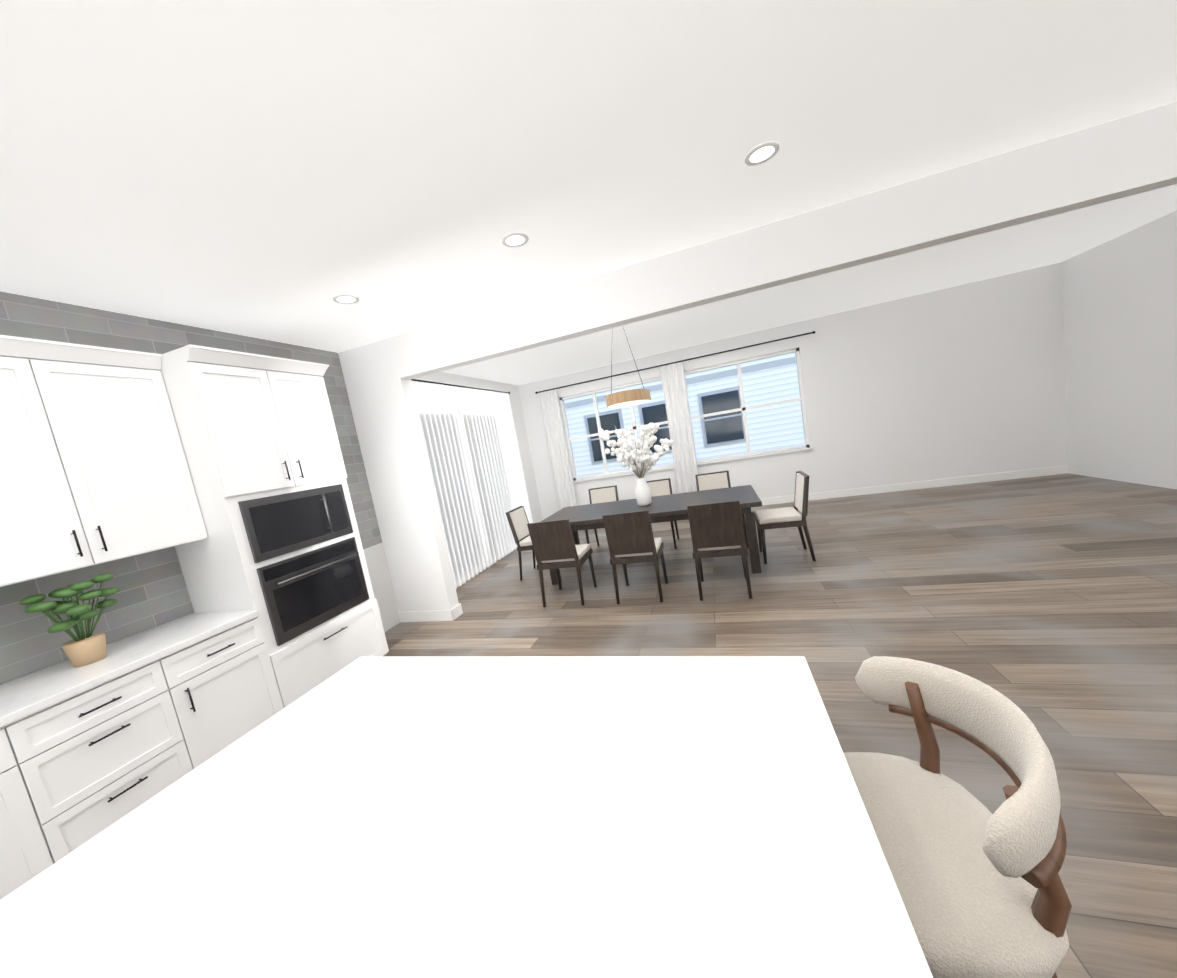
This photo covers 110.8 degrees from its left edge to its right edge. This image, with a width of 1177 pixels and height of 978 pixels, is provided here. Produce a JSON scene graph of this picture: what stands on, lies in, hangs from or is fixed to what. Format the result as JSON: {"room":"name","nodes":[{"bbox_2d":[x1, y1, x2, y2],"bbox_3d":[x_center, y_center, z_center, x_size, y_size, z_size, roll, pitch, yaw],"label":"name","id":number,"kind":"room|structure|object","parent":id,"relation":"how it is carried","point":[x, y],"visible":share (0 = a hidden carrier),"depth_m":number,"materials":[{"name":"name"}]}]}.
{"room":"kitchen","nodes":[
{"label":"kitchen","id":0,"kind":"room"},
{"bbox_2d":[1,372,542,684],"bbox_3d":[-2.482,0.089,4.144,0.150,2.950,9.130,-8,7,18],"label":"wall","id":1,"kind":"structure","parent":0,"point":[519,429],"depth_m":6.29,"materials":[{"name":"white paint"}]},
{"bbox_2d":[0,335,207,586],"bbox_3d":[-2.860,-0.148,2.131,0.411,1.165,1.035,-8,7,18],"label":"upper cabinet","id":2,"kind":"object","parent":1,"relation":"attached to","point":[94,469],"visible":1,"depth_m":2.17,"materials":[{"name":"white wood"}]},
{"bbox_2d":[0,292,381,684],"bbox_3d":[-3.075,-0.039,2.102,0.002,2.028,4.664,-8,7,18],"label":"tile backsplash","id":3,"kind":"structure","parent":1,"relation":"attached to","point":[153,591],"depth_m":2.55,"materials":[{"name":"grey tile"}]},
{"bbox_2d":[417,408,514,583],"bbox_3d":[-1.806,-0.006,6.272,0.060,2.420,2.450,-8,7,18],"label":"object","id":4,"kind":"structure","parent":1,"relation":"in","point":[462,494],"depth_m":6.12,"materials":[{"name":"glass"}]},
{"bbox_2d":[411,379,532,588],"bbox_3d":[-1.675,-0.206,6.200,0.078,2.744,3.098,-8,7,18],"label":"vertical blinds","id":5,"kind":"object","parent":1,"relation":"hanging from","point":[524,503],"visible":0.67,"depth_m":6.05,"materials":[{"name":"white fabric"}]},
{"bbox_2d":[0,0,1176,384],"bbox_3d":[-0.715,-1.303,0.187,11.100,0.100,15.170,-8,7,18],"label":"ceiling","id":6,"kind":"structure","parent":0,"point":[280,170],"depth_m":1.81,"materials":[{"name":"white paint"}]},
{"bbox_2d":[333,294,358,303],"bbox_3d":[-1.785,-1.396,2.991,0.170,0.006,0.170,-8,7,18],"label":"recessed light","id":7,"kind":"object","parent":6,"relation":"in","point":[346,299],"visible":0.94,"depth_m":2.99,"materials":[{"name":"white plastic"}]},
{"bbox_2d":[502,233,528,246],"bbox_3d":[-0.462,-1.571,2.566,0.170,0.006,0.170,-8,7,18],"label":"recessed light","id":8,"kind":"object","parent":6,"relation":"in","point":[508,240],"visible":1,"depth_m":2.56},
{"bbox_2d":[605,327,650,407],"bbox_3d":[0.397,-1.473,4.705,0.504,0.979,0.840,-8,7,18],"label":"pendant light","id":9,"kind":"object","parent":6,"relation":"hanging from","point":[627,398],"visible":0.88,"depth_m":4.46,"materials":[{"name":"brown wood"}]},
{"bbox_2d":[745,141,779,165],"bbox_3d":[0.907,-1.753,2.126,0.170,0.006,0.170,-8,7,18],"label":"recessed light","id":10,"kind":"object","parent":6,"relation":"in","point":[760,152],"visible":1,"depth_m":2.12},
{"bbox_2d":[338,101,1176,611],"bbox_3d":[1.635,-0.497,3.162,8.370,2.950,0.150,-8,7,18],"label":"wall","id":11,"kind":"structure","parent":0,"point":[1131,155],"depth_m":3.11,"materials":[{"name":"white paint"}]},
{"bbox_2d":[398,610,451,621],"bbox_3d":[-1.772,1.382,4.411,0.705,0.120,0.015,-8,7,18],"label":"baseboard","id":12,"kind":"structure","parent":11,"relation":"attached to","point":[427,616],"depth_m":4.40,"materials":[{"name":"white wood"}]},
{"bbox_2d":[450,603,462,620],"bbox_3d":[-1.423,1.326,4.385,0.015,0.120,0.180,-8,7,18],"label":"baseboard","id":13,"kind":"structure","parent":11,"relation":"attached to","point":[456,611],"depth_m":4.37,"materials":[{"name":"white wood"}]},
{"bbox_2d":[383,473,1176,977],"bbox_3d":[-0.206,1.684,0.539,11.100,0.100,15.170,-8,7,18],"label":"floor","id":14,"kind":"structure","parent":0,"point":[1047,605],"depth_m":3.00,"materials":[{"name":"brown wood"}]},
{"bbox_2d":[0,726,59,899],"bbox_3d":[-2.769,1.522,1.371,0.625,0.880,0.956,-8,7,18],"label":"base cabinet","id":15,"kind":"object","parent":14,"relation":"on","point":[27,846],"depth_m":1.69,"materials":[{"name":"white wood"}]},
{"bbox_2d":[12,650,209,858],"bbox_3d":[-2.563,1.406,2.059,0.625,0.880,0.615,-8,7,18],"label":"base cabinet","id":16,"kind":"object","parent":14,"relation":"on","point":[124,727],"depth_m":1.95,"materials":[{"name":"white wood"}]},
{"bbox_2d":[0,610,259,729],"bbox_3d":[-2.838,1.071,1.315,0.641,0.040,2.956,-8,7,18],"label":"countertop","id":17,"kind":"structure","parent":16,"relation":"on","point":[24,697],"depth_m":2.09,"materials":[{"name":"white stone"}]},
{"bbox_2d":[19,573,118,667],"bbox_3d":[-2.685,0.701,2.142,0.352,0.441,0.324,-8,7,18],"label":"potted plant","id":18,"kind":"object","parent":17,"relation":"on","point":[84,650],"visible":1,"depth_m":2.10,"materials":[{"name":"green plant"}]},
{"bbox_2d":[180,618,283,757],"bbox_3d":[-2.422,1.326,2.532,0.625,0.880,0.500,-8,7,18],"label":"base cabinet","id":19,"kind":"object","parent":14,"relation":"on","point":[232,682],"depth_m":2.44,"materials":[{"name":"white wood"}]},
{"bbox_2d":[159,344,388,707],"bbox_3d":[-2.337,0.373,3.105,0.677,2.585,0.933,-8,7,18],"label":"tall cabinet","id":20,"kind":"object","parent":14,"relation":"on","point":[280,548],"visible":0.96,"depth_m":2.80,"materials":[{"name":"white wood"}]},
{"bbox_2d":[0,657,932,977],"bbox_3d":[-0.462,1.052,0.266,1.640,1.286,2.490,-8,7,18],"label":"kitchen island","id":21,"kind":"object","parent":14,"relation":"on","point":[534,817],"visible":1,"depth_m":0.77,"materials":[{"name":"white stone"}]},
{"bbox_2d":[506,506,535,579],"bbox_3d":[-0.674,0.680,5.389,0.537,0.907,0.480,-8,7,18],"label":"dining chair","id":22,"kind":"object","parent":14,"relation":"on","point":[517,518],"visible":0.46,"depth_m":5.29,"materials":[{"name":"beige fabric"}]},
{"bbox_2d":[527,519,596,606],"bbox_3d":[-0.266,0.731,4.368,0.480,0.907,0.537,-8,7,18],"label":"dining chair","id":23,"kind":"object","parent":14,"relation":"on","point":[555,547],"visible":1,"depth_m":4.14,"materials":[{"name":"brown wood"}]},
{"bbox_2d":[585,485,618,545],"bbox_3d":[0.220,0.456,5.992,0.480,0.907,0.537,-8,7,18],"label":"dining chair","id":24,"kind":"object","parent":14,"relation":"on","point":[603,494],"visible":0.21,"depth_m":6.15,"materials":[{"name":"beige fabric"}]},
{"bbox_2d":[602,510,667,603],"bbox_3d":[0.489,0.630,4.125,0.480,0.907,0.537,-8,7,18],"label":"dining chair","id":25,"kind":"object","parent":14,"relation":"on","point":[630,537],"visible":1,"depth_m":3.89,"materials":[{"name":"brown wood"}]},
{"bbox_2d":[541,485,761,584],"bbox_3d":[0.744,0.563,4.945,2.500,0.760,1.100,-8,7,18],"label":"dining table","id":26,"kind":"object","parent":14,"relation":"on","point":[667,508],"visible":0.71,"depth_m":4.67,"materials":[{"name":"brown wood"}]},
{"bbox_2d":[598,423,672,505],"bbox_3d":[0.629,-0.314,4.876,0.885,1.011,0.985,-8,7,18],"label":"vase","id":27,"kind":"object","parent":26,"relation":"on","point":[640,454],"visible":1,"depth_m":4.69,"materials":[{"name":"white ceramic"}]},
{"bbox_2d":[646,478,678,548],"bbox_3d":[0.975,0.356,5.749,0.480,0.907,0.537,-8,7,18],"label":"dining chair","id":28,"kind":"object","parent":14,"relation":"on","point":[660,487],"visible":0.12,"depth_m":5.88,"materials":[{"name":"beige fabric"}]},
{"bbox_2d":[695,470,730,490],"bbox_3d":[1.731,0.256,5.506,0.480,0.907,0.537,-8,7,18],"label":"dining chair","id":29,"kind":"object","parent":14,"relation":"on","point":[713,480],"visible":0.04,"depth_m":5.67,"materials":[{"name":"beige fabric"}]},
{"bbox_2d":[687,500,752,600],"bbox_3d":[1.245,0.530,3.882,0.480,0.907,0.537,-8,7,18],"label":"dining chair","id":30,"kind":"object","parent":14,"relation":"on","point":[716,529],"visible":1,"depth_m":3.64,"materials":[{"name":"brown wood"}]},
{"bbox_2d":[754,471,815,563],"bbox_3d":[2.138,0.307,4.485,0.537,0.907,0.480,-8,7,18],"label":"dining chair","id":31,"kind":"object","parent":14,"relation":"on","point":[784,517],"visible":1,"depth_m":4.33,"materials":[{"name":"beige fabric"}]},
{"bbox_2d":[843,656,1071,977],"bbox_3d":[0.722,0.929,0.902,0.440,0.988,0.466,-8,7,12],"label":"bar stool","id":32,"kind":"object","parent":14,"relation":"on","point":[981,889],"visible":0.85,"depth_m":0.77,"materials":[{"name":"beige fabric"}]},
{"bbox_2d":[518,262,1066,519],"bbox_3d":[2.811,-1.161,7.097,8.370,2.950,0.150,-8,7,18],"label":"wall","id":33,"kind":"structure","parent":0,"point":[967,379],"depth_m":6.32,"materials":[{"name":"white paint"}]},
{"bbox_2d":[560,377,673,482],"bbox_3d":[0.547,-1.092,7.748,2.120,1.680,0.160,-8,7,18],"label":"nook window","id":34,"kind":"structure","parent":33,"relation":"in","point":[606,474],"depth_m":7.84,"materials":[{"name":"white wood"}]},
{"bbox_2d":[535,331,814,509],"bbox_3d":[1.504,-0.872,7.341,4.908,2.724,0.078,-8,7,18],"label":"curtain","id":35,"kind":"object","parent":33,"relation":"hanging from","point":[678,416],"visible":0.81,"depth_m":7.36,"materials":[{"name":"white fabric"}]},
{"bbox_2d":[684,348,812,464],"bbox_3d":[2.701,-1.378,7.056,1.960,1.680,0.160,-8,7,18],"label":"nook window","id":36,"kind":"structure","parent":33,"relation":"in","point":[749,453],"depth_m":7.00,"materials":[{"name":"white wood"}]},
{"bbox_2d":[760,465,1067,505],"bbox_3d":[3.024,0.237,7.182,8.370,0.120,0.015,-8,7,18],"label":"baseboard","id":37,"kind":"structure","parent":33,"relation":"attached to","point":[1047,471],"depth_m":6.42,"materials":[{"name":"white wood"}]},
{"bbox_2d":[1061,210,1176,488],"bbox_3d":[4.732,-0.507,-1.229,0.150,2.950,15.020,-8,7,18],"label":"wall","id":38,"kind":"structure","parent":0,"point":[1119,299],"depth_m":4.92,"materials":[{"name":"white paint"}]},
{"label":"outside","id":39,"kind":"structure","parent":0,"visible":0},
{"bbox_3d":[-2.394,1.746,3.916,70.000,0.050,70.000,-8,7,18],"label":"ground","id":40,"kind":"structure","parent":39,"visible":0},
{"bbox_2d":[564,352,804,476],"bbox_3d":[4.178,-4.761,15.517,15.800,7.600,6.800,-8,7,18],"label":"house","id":41,"kind":"structure","parent":40,"relation":"on","point":[770,380],"depth_m":12.74,"materials":[{"name":"blue"}]}
]}

